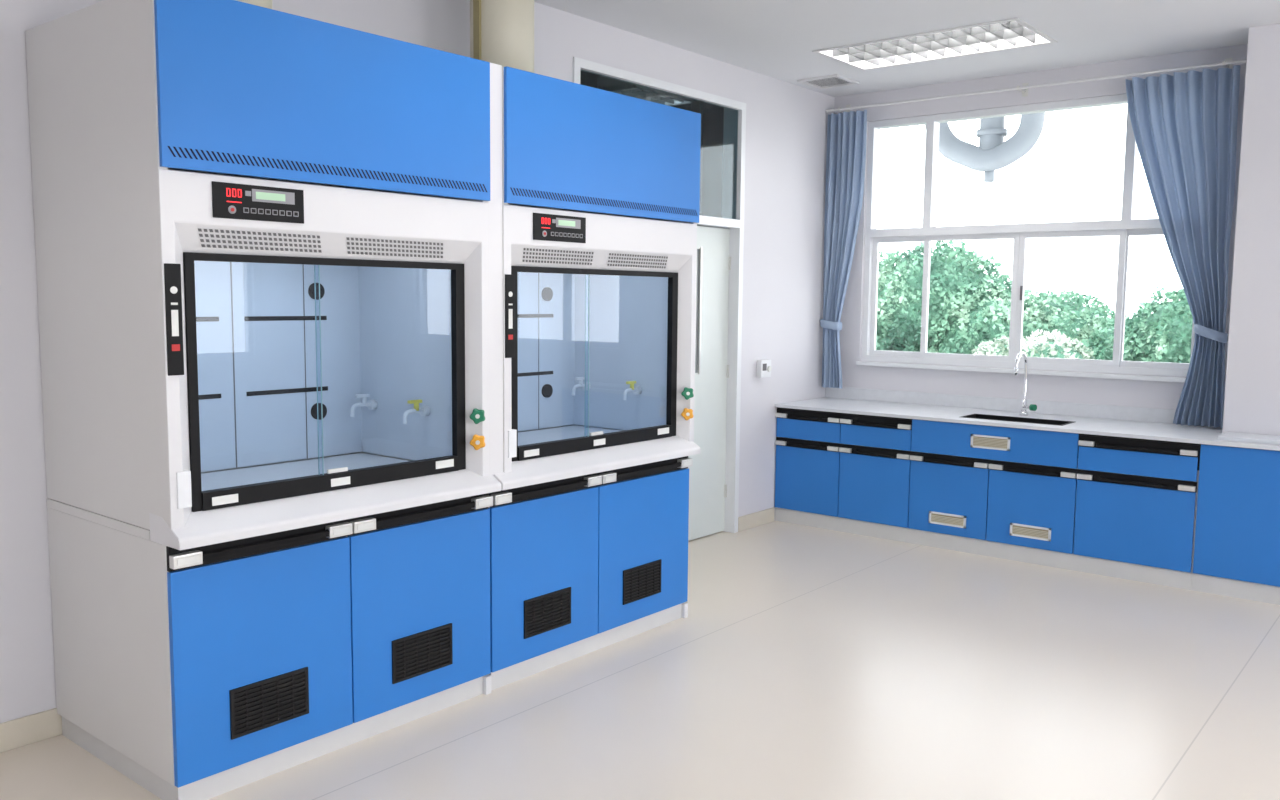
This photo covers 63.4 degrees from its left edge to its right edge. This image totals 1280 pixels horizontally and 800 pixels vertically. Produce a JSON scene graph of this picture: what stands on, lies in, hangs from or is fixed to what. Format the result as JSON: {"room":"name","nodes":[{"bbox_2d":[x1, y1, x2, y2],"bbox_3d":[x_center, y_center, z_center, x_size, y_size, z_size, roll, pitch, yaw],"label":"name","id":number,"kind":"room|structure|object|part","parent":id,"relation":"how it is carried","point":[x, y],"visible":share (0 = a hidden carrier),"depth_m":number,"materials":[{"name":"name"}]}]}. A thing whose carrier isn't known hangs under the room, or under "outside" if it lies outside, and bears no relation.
{"room":"chemistry laboratory","nodes":[
{"label":"chemistry laboratory","id":0,"kind":"room"},
{"bbox_2d":[0,0,834,722],"bbox_3d":[-1.897,-0.385,4.172,0.150,3.210,10.900,5,7,39],"label":"wall","id":1,"kind":"structure","parent":0,"point":[787,123],"depth_m":5.53,"materials":[{"name":"paint"}]},
{"bbox_2d":[0,708,61,752],"bbox_3d":[-2.787,1.269,3.132,0.013,0.105,7.539,5,7,39],"label":"baseboard","id":2,"kind":"structure","parent":1,"relation":"attached to","point":[19,732],"depth_m":3.79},
{"bbox_2d":[573,57,745,532],"bbox_3d":[0.108,-0.488,6.602,0.152,2.979,1.718,5,7,39],"label":"frame","id":3,"kind":"object","parent":1,"relation":"attached to","point":[734,127],"visible":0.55,"depth_m":7.14,"materials":[{"name":"white metal"}]},
{"bbox_2d":[691,101,702,214],"bbox_3d":[0.371,-1.582,6.806,0.070,0.740,0.040,5,7,39],"label":"transom mullion","id":4,"kind":"object","parent":3,"relation":"attached to","point":[696,106],"depth_m":6.78,"materials":[{"name":"white metal"}]},
{"bbox_2d":[688,226,729,540],"bbox_3d":[0.084,-0.072,6.660,0.040,2.122,1.616,5,7,39],"label":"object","id":5,"kind":"structure","parent":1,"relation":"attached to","point":[707,472],"depth_m":7.12,"materials":[{"name":"glass"}]},
{"bbox_2d":[695,249,699,372],"bbox_3d":[0.098,-0.565,6.610,0.004,0.830,0.930,5,7,39],"label":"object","id":6,"kind":"structure","parent":5,"relation":"attached to","point":[698,250],"depth_m":6.96,"materials":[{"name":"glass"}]},
{"bbox_2d":[695,247,701,373],"bbox_3d":[0.110,-0.564,6.600,0.008,0.850,0.942,5,7,39],"label":"panel","id":7,"kind":"object","parent":5,"relation":"attached to","point":[700,296],"visible":0.27,"depth_m":6.95,"materials":[{"name":"metal"}]},
{"bbox_2d":[724,257,730,496],"bbox_3d":[0.615,-0.152,7.261,0.017,1.690,0.015,5,7,39],"label":"hinges","id":8,"kind":"object","parent":1,"relation":"attached to","point":[729,258],"visible":1,"depth_m":7.25,"materials":[{"name":"metal"}]},
{"bbox_2d":[738,507,774,531],"bbox_3d":[0.847,0.870,7.546,0.013,0.105,0.479,5,7,39],"label":"baseboard","id":9,"kind":"structure","parent":1,"relation":"attached to","point":[748,521],"depth_m":7.53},
{"bbox_2d":[756,360,770,377],"bbox_3d":[0.896,-0.226,7.451,0.054,0.125,0.130,5,7,39],"label":"wall thermostat","id":10,"kind":"object","parent":1,"relation":"attached to","point":[763,366],"visible":1,"depth_m":7.42,"materials":[{"name":"white plastic"}]},
{"bbox_2d":[0,521,1279,799],"bbox_3d":[1.102,1.544,1.877,7.950,0.120,10.900,5,7,39],"label":"floor","id":11,"kind":"structure","parent":0,"point":[805,662],"depth_m":4.26,"materials":[{"name":"tile"}]},
{"bbox_2d":[25,0,500,799],"bbox_3d":[-1.362,-0.032,3.956,0.986,2.560,1.340,5,7,39],"label":"fume hood","id":12,"kind":"object","parent":11,"relation":"on","point":[261,233],"visible":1,"depth_m":3.58,"materials":[{"name":"blue metal"}]},
{"bbox_3d":[-1.793,-0.436,3.426,0.932,1.659,0.030,5,7,39],"label":"panel","id":13,"kind":"part","parent":12,"relation":"part of","materials":[{"name":"white metal"}]},
{"bbox_2d":[164,263,183,375],"bbox_3d":[-1.420,-0.245,3.157,0.008,0.340,0.049,5,7,39],"label":"control panel","id":14,"kind":"object","parent":12,"relation":"on","point":[173,324],"depth_m":3.15,"materials":[{"name":"black plastic"}]},
{"bbox_2d":[170,286,179,350],"bbox_3d":[-1.417,-0.247,3.153,0.003,0.196,0.025,5,7,39],"label":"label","id":15,"kind":"object","parent":12,"relation":"on","point":[174,290],"depth_m":3.15,"materials":[{"name":"plastic"}]},
{"bbox_2d":[176,470,191,508],"bbox_3d":[-1.425,0.279,3.225,0.026,0.115,0.044,5,7,39],"label":"power socket","id":16,"kind":"object","parent":12,"relation":"attached to","point":[183,477],"depth_m":3.21,"materials":[{"name":"white plastic"}]},
{"bbox_2d":[236,0,271,8],"bbox_3d":[-1.516,-1.633,3.811,0.360,0.646,0.360,5,7,39],"label":"duct","id":17,"kind":"object","parent":12,"relation":"on","point":[263,3],"visible":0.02,"depth_m":3.77,"materials":[{"name":"metal"}]},
{"bbox_3d":[-1.229,-0.636,3.346,0.006,0.111,0.320,5,7,39],"label":"control panel","id":18,"kind":"part","parent":12,"relation":"part of","materials":[{"name":"black plastic"}]},
{"bbox_3d":[-1.735,-0.512,4.209,0.024,1.660,1.260,5,7,39],"label":"panel","id":19,"kind":"part","parent":12,"relation":"part of","materials":[{"name":"clear glass"}]},
{"bbox_3d":[-1.267,0.863,3.518,0.023,0.697,0.656,5,7,39],"label":"cabinet door","id":20,"kind":"part","parent":12,"relation":"part of","materials":[{"name":"blue metal"}]},
{"bbox_3d":[-1.249,0.485,3.469,0.029,0.030,0.462,5,7,39],"label":"handle rail","id":21,"kind":"part","parent":12,"relation":"part of","materials":[{"name":"black metal"}]},
{"bbox_2d":[229,667,308,739],"bbox_3d":[-1.257,1.028,3.524,0.007,0.167,0.290,5,7,39],"label":"grille","id":22,"kind":"object","parent":12,"relation":"attached to","point":[264,703],"depth_m":3.52,"materials":[{"name":"plastic"}]},
{"bbox_3d":[-1.011,-1.008,3.568,0.017,0.534,1.312,5,7,39],"label":"blue panel","id":23,"kind":"part","parent":12,"relation":"part of","materials":[{"name":"metal"}]},
{"bbox_3d":[-1.060,-0.173,3.683,0.090,1.140,1.320,5,7,39],"label":"frame","id":24,"kind":"part","parent":12,"relation":"part of","materials":[{"name":"white metal"}]},
{"bbox_3d":[-1.071,-0.092,3.713,0.037,0.823,1.140,5,7,39],"label":"sash frame","id":25,"kind":"part","parent":12,"relation":"part of","materials":[{"name":"black rubber"}]},
{"bbox_3d":[-1.059,0.361,3.742,0.192,0.094,1.338,5,7,39],"label":"airfoil sill","id":26,"kind":"part","parent":12,"relation":"part of","materials":[{"name":"white plastic"}]},
{"bbox_3d":[-1.212,-0.018,4.521,0.018,0.014,0.065,5,7,39],"label":"tap lever","id":27,"kind":"part","parent":12,"relation":"part of","materials":[{"name":"white plastic"}]},
{"bbox_3d":[-0.934,0.007,4.294,0.018,0.014,0.065,5,7,39],"label":"tap lever","id":28,"kind":"part","parent":12,"relation":"part of","materials":[{"name":"yellow plastic"}]},
{"bbox_3d":[-0.975,-0.526,4.419,0.932,1.659,0.030,5,7,39],"label":"panel","id":29,"kind":"part","parent":12,"relation":"part of","materials":[{"name":"clear glass"}]},
{"bbox_3d":[-0.842,0.817,4.034,0.023,0.697,0.672,5,7,39],"label":"cabinet door","id":30,"kind":"part","parent":12,"relation":"part of","materials":[{"name":"blue metal"}]},
{"bbox_2d":[392,623,452,683],"bbox_3d":[-0.844,0.983,4.026,0.007,0.167,0.290,5,7,39],"label":"grille","id":31,"kind":"object","parent":12,"relation":"attached to","point":[422,652],"depth_m":4.02,"materials":[{"name":"plastic"}]},
{"bbox_3d":[-0.824,0.438,3.985,0.029,0.030,0.478,5,7,39],"label":"handle rail","id":32,"kind":"part","parent":12,"relation":"part of","materials":[{"name":"black plastic"}]},
{"bbox_3d":[-0.648,0.065,4.131,0.062,0.062,0.024,0,6,-4],"label":"water knob","id":33,"kind":"part","parent":12,"relation":"part of","materials":[{"name":"green plastic"}]},
{"bbox_3d":[-0.649,0.169,4.141,0.062,0.062,0.024,0,6,-4],"label":"gas knob","id":34,"kind":"part","parent":12,"relation":"part of","materials":[{"name":"plastic"}]},
{"bbox_2d":[487,63,700,690],"bbox_3d":[-0.505,-0.128,4.997,0.986,2.565,1.399,5,7,39],"label":"fume hood","id":35,"kind":"object","parent":11,"relation":"on","point":[589,516],"depth_m":4.79,"materials":[{"name":"blue metal"}]},
{"bbox_3d":[-0.939,-0.532,4.461,0.926,1.665,0.078,5,7,39],"label":"hood filler strip","id":36,"kind":"part","parent":35,"relation":"part of","materials":[{"name":"white metal"}]},
{"bbox_2d":[470,0,533,72],"bbox_3d":[-0.647,-1.728,4.866,0.360,0.646,0.360,5,7,39],"label":"duct","id":37,"kind":"object","parent":35,"relation":"on","point":[501,31],"visible":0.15,"depth_m":4.74,"materials":[{"name":"beige metal"}]},
{"bbox_3d":[-0.905,-0.534,4.504,0.932,1.659,0.030,5,7,39],"label":"panel","id":38,"kind":"part","parent":35,"relation":"part of","materials":[{"name":"white metal"}]},
{"bbox_2d":[505,274,514,357],"bbox_3d":[-0.533,-0.342,4.235,0.008,0.340,0.049,5,7,39],"label":"control panel","id":39,"kind":"object","parent":35,"relation":"on","point":[509,279],"depth_m":4.23,"materials":[{"name":"black plastic"}]},
{"bbox_2d":[508,291,512,339],"bbox_3d":[-0.529,-0.345,4.231,0.003,0.196,0.025,5,7,39],"label":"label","id":40,"kind":"object","parent":35,"relation":"on","point":[510,293],"depth_m":4.23,"materials":[{"name":"plastic"}]},
{"bbox_2d":[508,429,516,457],"bbox_3d":[-0.537,0.181,4.303,0.026,0.115,0.044,5,7,39],"label":"power socket","id":41,"kind":"object","parent":35,"relation":"attached to","point":[512,433],"depth_m":4.29,"materials":[{"name":"white plastic"}]},
{"bbox_3d":[-0.847,-0.610,5.287,0.024,1.660,1.260,5,7,39],"label":"panel","id":42,"kind":"part","parent":35,"relation":"part of","materials":[{"name":"clear glass"}]},
{"bbox_3d":[-0.412,0.769,4.555,0.023,0.697,0.662,5,7,39],"label":"cabinet door","id":43,"kind":"part","parent":35,"relation":"part of","materials":[{"name":"blue metal"}]},
{"bbox_2d":[524,587,570,638],"bbox_3d":[-0.405,0.935,4.559,0.007,0.167,0.290,5,7,39],"label":"grille","id":44,"kind":"object","parent":35,"relation":"attached to","point":[547,611],"depth_m":4.55,"materials":[{"name":"plastic"}]},
{"bbox_3d":[-0.395,0.391,4.506,0.029,0.030,0.468,5,7,39],"label":"handle rail","id":45,"kind":"part","parent":35,"relation":"part of","materials":[{"name":"black rubber"}]},
{"bbox_3d":[-0.342,-0.734,4.425,0.006,0.111,0.320,5,7,39],"label":"control panel","id":46,"kind":"part","parent":35,"relation":"part of","materials":[{"name":"black plastic"}]},
{"bbox_2d":[572,377,590,395],"bbox_3d":[-0.325,-0.075,5.603,0.044,0.097,0.127,5,7,39],"label":"tap","id":47,"kind":"object","parent":35,"relation":"on","point":[581,384],"depth_m":5.63,"materials":[{"name":"white plastic"}]},
{"bbox_3d":[-0.183,-0.189,4.791,0.037,0.823,1.140,5,7,39],"label":"sash frame","id":48,"kind":"part","parent":35,"relation":"part of","materials":[{"name":"black rubber"}]},
{"bbox_3d":[-0.198,0.267,4.788,0.192,0.094,1.366,5,7,39],"label":"airfoil sill","id":49,"kind":"part","parent":35,"relation":"part of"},
{"bbox_3d":[-0.172,-0.270,4.762,0.090,1.140,1.320,5,7,39],"label":"frame","id":50,"kind":"part","parent":35,"relation":"part of","materials":[{"name":"white metal"}]},
{"bbox_3d":[-0.123,-1.105,4.646,0.017,0.534,1.312,5,7,39],"label":"blue panel","id":51,"kind":"part","parent":35,"relation":"part of","materials":[{"name":"metal"}]},
{"bbox_3d":[-0.087,-0.624,5.497,0.932,1.659,0.030,5,7,39],"label":"panel","id":52,"kind":"part","parent":35,"relation":"part of","materials":[{"name":"clear glass"}]},
{"bbox_2d":[623,381,641,399],"bbox_3d":[-0.047,-0.050,5.376,0.044,0.097,0.127,5,7,39],"label":"tap","id":53,"kind":"object","parent":35,"relation":"on","point":[635,386],"depth_m":5.40,"materials":[{"name":"white plastic"}]},
{"bbox_2d":[623,559,661,604],"bbox_3d":[0.012,0.889,5.066,0.007,0.167,0.290,5,7,39],"label":"grille","id":54,"kind":"object","parent":35,"relation":"attached to","point":[642,579],"depth_m":5.06,"materials":[{"name":"plastic"}]},
{"bbox_3d":[0.021,0.722,5.082,0.023,0.697,0.694,5,7,39],"label":"cabinet door","id":55,"kind":"part","parent":35,"relation":"part of","materials":[{"name":"blue metal"}]},
{"bbox_3d":[0.039,0.343,5.033,0.029,0.030,0.500,5,7,39],"label":"handle rail","id":56,"kind":"part","parent":35,"relation":"part of","materials":[{"name":"black plastic"}]},
{"bbox_3d":[0.238,0.071,5.219,0.062,0.062,0.024,0,6,-4],"label":"gas knob","id":57,"kind":"part","parent":35,"relation":"part of","materials":[{"name":"orange plastic"}]},
{"bbox_3d":[0.239,-0.033,5.209,0.062,0.062,0.024,0,6,-4],"label":"water knob","id":58,"kind":"part","parent":35,"relation":"part of","materials":[{"name":"green plastic"}]},
{"bbox_2d":[775,397,1279,604],"bbox_3d":[2.767,0.580,6.730,3.968,0.880,0.770,5,7,39],"label":"lab bench","id":59,"kind":"object","parent":11,"relation":"on","point":[1165,504],"visible":1,"depth_m":6.47,"materials":[{"name":"metal"}]},
{"bbox_3d":[1.210,0.337,7.516,0.331,0.020,0.020,5,7,39],"label":"handle rail","id":60,"kind":"part","parent":59,"relation":"part of","materials":[{"name":"black plastic"}]},
{"bbox_3d":[1.212,0.133,7.496,0.331,0.020,0.020,5,7,39],"label":"handle rail","id":61,"kind":"part","parent":59,"relation":"part of","materials":[{"name":"black rubber"}]},
{"bbox_3d":[1.218,0.585,7.553,0.525,0.467,0.022,5,7,39],"label":"cabinet door","id":62,"kind":"part","parent":59,"relation":"part of","materials":[{"name":"blue metal"}]},
{"bbox_3d":[1.221,0.220,7.517,0.525,0.140,0.022,5,7,39],"label":"drawer","id":63,"kind":"part","parent":59,"relation":"part of","materials":[{"name":"blue metal"}]},
{"bbox_3d":[1.622,0.374,7.180,0.335,0.020,0.020,5,7,39],"label":"handle rail","id":64,"kind":"part","parent":59,"relation":"part of","materials":[{"name":"black plastic"}]},
{"bbox_3d":[1.630,0.623,7.217,0.529,0.467,0.022,5,7,39],"label":"cabinet door","id":65,"kind":"part","parent":59,"relation":"part of","materials":[{"name":"blue metal"}]},
{"bbox_3d":[1.624,0.170,7.160,0.335,0.020,0.020,5,7,39],"label":"handle rail","id":66,"kind":"part","parent":59,"relation":"part of","materials":[{"name":"black rubber"}]},
{"bbox_3d":[1.633,0.257,7.181,0.529,0.140,0.022,5,7,39],"label":"drawer","id":67,"kind":"part","parent":59,"relation":"part of","materials":[{"name":"blue metal"}]},
{"bbox_3d":[2.041,0.794,6.876,0.255,0.080,0.006,5,7,39],"label":"vent frame","id":68,"kind":"part","parent":59,"relation":"part of","materials":[{"name":"white plastic"}]},
{"bbox_3d":[2.038,0.412,6.841,0.340,0.020,0.020,5,7,39],"label":"handle rail","id":69,"kind":"part","parent":59,"relation":"part of","materials":[{"name":"black plastic"}]},
{"bbox_3d":[2.045,0.660,6.878,0.534,0.467,0.022,5,7,39],"label":"cabinet door","id":70,"kind":"part","parent":59,"relation":"part of","materials":[{"name":"blue metal"}]},
{"bbox_3d":[2.251,0.273,6.656,0.255,0.085,0.006,5,7,39],"label":"vent frame","id":71,"kind":"part","parent":59,"relation":"part of","materials":[{"name":"white plastic"}]},
{"bbox_2d":[961,414,1073,425],"bbox_3d":[2.470,0.214,6.802,0.668,0.177,0.273,5,7,39],"label":"sink","id":72,"kind":"object","parent":59,"relation":"on","point":[976,416],"visible":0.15,"depth_m":6.87,"materials":[{"name":"black"}]},
{"bbox_2d":[1014,352,1036,415],"bbox_3d":[2.589,-0.105,6.950,0.119,0.436,0.227,5,7,39],"label":"faucet","id":73,"kind":"object","parent":59,"relation":"on","point":[1032,407],"visible":1,"depth_m":7.02,"materials":[{"name":"silver metal"}]},
{"bbox_3d":[2.652,0.051,6.984,0.044,0.044,0.030,-3,7,-34],"label":"valve handle","id":74,"kind":"part","parent":73,"relation":"part of","materials":[{"name":"green plastic"}]},
{"bbox_3d":[2.554,0.265,6.450,3.948,0.158,0.038,5,7,39],"label":"rail","id":75,"kind":"part","parent":59,"relation":"part of","materials":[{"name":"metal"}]},
{"bbox_2d":[775,397,1279,450],"bbox_3d":[2.771,0.153,6.688,3.968,0.022,0.770,5,7,39],"label":"countertop","id":76,"kind":"structure","parent":59,"relation":"on","point":[1207,435],"depth_m":6.72,"materials":[{"name":"stone"}]},
{"bbox_3d":[2.462,0.832,6.532,0.255,0.080,0.006,5,7,39],"label":"vent frame","id":77,"kind":"part","parent":59,"relation":"part of","materials":[{"name":"white plastic"}]},
{"bbox_3d":[2.465,0.698,6.536,0.539,0.467,0.022,5,7,39],"label":"cabinet door","id":78,"kind":"part","parent":59,"relation":"part of","materials":[{"name":"blue metal"}]},
{"bbox_3d":[2.457,0.450,6.500,0.345,0.020,0.020,5,7,39],"label":"handle rail","id":79,"kind":"part","parent":59,"relation":"part of","materials":[{"name":"black plastic"}]},
{"bbox_3d":[2.929,0.740,6.158,0.651,0.467,0.022,5,7,39],"label":"cabinet door","id":80,"kind":"part","parent":59,"relation":"part of","materials":[{"name":"blue metal"}]},
{"bbox_3d":[2.922,0.491,6.121,0.457,0.020,0.020,5,7,39],"label":"handle rail","id":81,"kind":"part","parent":59,"relation":"part of","materials":[{"name":"black plastic"}]},
{"bbox_3d":[2.924,0.287,6.101,0.457,0.020,0.020,5,7,39],"label":"handle rail","id":82,"kind":"part","parent":59,"relation":"part of","materials":[{"name":"black plastic"}]},
{"bbox_3d":[2.933,0.374,6.122,0.651,0.140,0.022,5,7,39],"label":"drawer","id":83,"kind":"part","parent":59,"relation":"part of","materials":[{"name":"blue metal"}]},
{"bbox_3d":[3.623,0.663,5.579,1.116,0.747,0.022,5,7,39],"label":"blank panel","id":84,"kind":"part","parent":59,"relation":"part of","materials":[{"name":"blue metal"}]},
{"bbox_2d":[1217,432,1279,444],"bbox_3d":[3.775,0.244,5.639,1.080,0.022,0.265,5,7,39],"label":"ledge","id":85,"kind":"object","parent":59,"relation":"on","point":[1228,436],"visible":1,"depth_m":5.83,"materials":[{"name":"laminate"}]},
{"bbox_2d":[597,76,693,105],"bbox_3d":[0.045,-2.218,7.406,0.394,0.118,0.694,5,7,39],"label":"ceiling light","id":86,"kind":"object","parent":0,"point":[604,83],"visible":0.51,"depth_m":7.27,"materials":[{"name":"metal"}]},
{"bbox_3d":[0.045,-2.163,7.412,0.394,0.007,0.694,5,7,39],"label":"trim frame","id":87,"kind":"part","parent":86,"relation":"part of","materials":[{"name":"white metal"}]},
{"bbox_2d":[580,71,723,217],"bbox_3d":[-1.581,-0.624,6.682,2.540,3.400,6.000,5,7,39],"label":"wall","id":88,"kind":"structure","parent":0,"point":[713,116],"depth_m":8.52,"materials":[{"name":"white paint"}]},
{"bbox_2d":[534,0,1279,96],"bbox_3d":[1.152,-1.861,1.561,7.950,0.300,10.950,5,7,39],"label":"ceiling","id":89,"kind":"structure","parent":0,"point":[777,39],"depth_m":5.92,"materials":[{"name":"paint"}]},
{"bbox_2d":[797,74,858,88],"bbox_3d":[1.348,-2.277,7.412,0.320,0.014,0.330,5,7,39],"label":"ceiling vent","id":90,"kind":"object","parent":89,"relation":"attached to","point":[829,81],"depth_m":7.40,"materials":[{"name":"white metal"}]},
{"bbox_2d":[812,17,1057,70],"bbox_3d":[1.797,-2.229,6.365,1.294,0.118,0.674,5,7,39],"label":"ceiling light","id":91,"kind":"object","parent":89,"relation":"attached to","point":[1013,33],"depth_m":6.40,"materials":[{"name":"white metal"}]},
{"bbox_2d":[834,44,1247,409],"bbox_3d":[4.569,-0.480,5.787,7.800,3.210,0.200,5,7,39],"label":"wall","id":92,"kind":"structure","parent":0,"point":[1086,390],"depth_m":7.22,"materials":[{"name":"paint"}]},
{"bbox_2d":[825,387,1213,426],"bbox_3d":[2.584,0.032,7.322,2.863,0.090,0.020,5,7,39],"label":"trim","id":93,"kind":"structure","parent":92,"relation":"attached to","point":[950,400],"depth_m":7.31,"materials":[{"name":"laminate"}]},
{"bbox_2d":[856,361,1185,382],"bbox_3d":[2.627,-0.203,7.274,2.420,0.029,0.070,5,7,39],"label":"sill","id":94,"kind":"structure","parent":92,"relation":"attached to","point":[905,365],"depth_m":7.16,"materials":[{"name":"white stone"}]},
{"bbox_2d":[1020,286,1022,299],"bbox_3d":[2.669,-0.748,7.246,0.015,0.100,0.015,5,7,39],"label":"latch","id":95,"kind":"object","parent":92,"relation":"attached to","point":[1021,287],"visible":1,"depth_m":7.24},
{"bbox_2d":[861,94,1194,376],"bbox_3d":[2.679,-1.131,7.251,2.378,1.818,0.110,5,7,39],"label":"frame","id":96,"kind":"object","parent":92,"relation":"attached to","point":[1128,226],"visible":0.76,"depth_m":7.30,"materials":[{"name":"white metal"}]},
{"bbox_2d":[826,58,1246,111],"bbox_3d":[2.563,-2.123,7.059,2.845,0.090,0.152,5,7,39],"label":"curtain rod","id":97,"kind":"object","parent":92,"relation":"attached to","point":[1228,62],"visible":0.87,"depth_m":6.89,"materials":[{"name":"metal"}]},
{"bbox_2d":[820,110,866,388],"bbox_3d":[1.550,-1.132,7.921,0.339,2.090,0.148,5,7,39],"label":"curtain","id":98,"kind":"object","parent":97,"relation":"hanging from","point":[846,131],"visible":1,"depth_m":7.92,"materials":[{"name":"fabric"}]},
{"bbox_3d":[2.639,-2.125,7.092,0.040,0.090,0.005,5,7,39],"label":"bracket plate","id":99,"kind":"part","parent":97,"relation":"part of","materials":[{"name":"metal"}]},
{"bbox_2d":[1125,65,1239,427],"bbox_3d":[3.342,-0.932,6.468,0.678,2.168,0.148,6,8,42],"label":"curtain","id":100,"kind":"object","parent":97,"relation":"hanging from","point":[1184,125],"visible":0.99,"depth_m":6.37,"materials":[{"name":"fabric"}]},
{"bbox_3d":[3.590,-2.039,6.317,0.040,0.090,0.005,5,7,39],"label":"bracket plate","id":101,"kind":"part","parent":97,"relation":"part of","materials":[{"name":"metal"}]},
{"bbox_2d":[1222,23,1279,435],"bbox_3d":[3.816,-0.508,5.994,0.630,3.209,0.429,5,7,39],"label":"column","id":102,"kind":"structure","parent":0,"point":[1252,386],"depth_m":5.91,"materials":[{"name":"paint"}]},
{"bbox_3d":[5.313,-2.682,7.091,11.000,0.150,2.940,5,7,39],"label":"eave slab","id":103,"kind":"object","parent":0,"visible":0},
{"bbox_2d":[925,112,1045,181],"bbox_3d":[3.049,-2.402,9.252,1.111,0.904,0.282,5,7,39],"label":"pipe","id":104,"kind":"object","parent":103,"relation":"attached to","point":[992,154],"visible":0.67,"depth_m":9.11,"materials":[{"name":"white plastic"}]},
{"label":"outside","id":105,"kind":"structure","parent":0,"visible":0},
{"bbox_3d":[31.885,2.026,61.627,140.000,0.200,119.500,5,7,39],"label":"ground","id":106,"kind":"structure","parent":105,"visible":0},
{"bbox_2d":[876,241,1044,354],"bbox_3d":[5.989,0.041,30.058,11.986,9.471,6.955,5,7,39],"label":"tree","id":107,"kind":"object","parent":106,"relation":"on","point":[969,306],"visible":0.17,"depth_m":26.41,"materials":[{"name":"green plant"}]},
{"bbox_2d":[971,329,1094,359],"bbox_3d":[9.413,1.920,23.607,2.734,7.064,4.540,-4,7,-38],"label":"tree","id":108,"kind":"object","parent":106,"relation":"on","point":[1062,347],"visible":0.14,"depth_m":23.03,"materials":[{"name":"green plant"}]},
{"bbox_2d":[1024,289,1147,360],"bbox_3d":[10.682,1.075,27.341,7.656,8.038,5.224,5,7,39],"label":"tree","id":109,"kind":"object","parent":106,"relation":"on","point":[1092,324],"visible":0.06,"depth_m":26.09,"materials":[{"name":"green plant"}]},
{"bbox_2d":[1123,286,1192,362],"bbox_3d":[14.132,1.166,23.006,7.443,8.774,5.351,5,7,39],"label":"tree","id":110,"kind":"object","parent":106,"relation":"on","point":[1165,335],"visible":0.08,"depth_m":23.81,"materials":[{"name":"green plant"}]}
]}

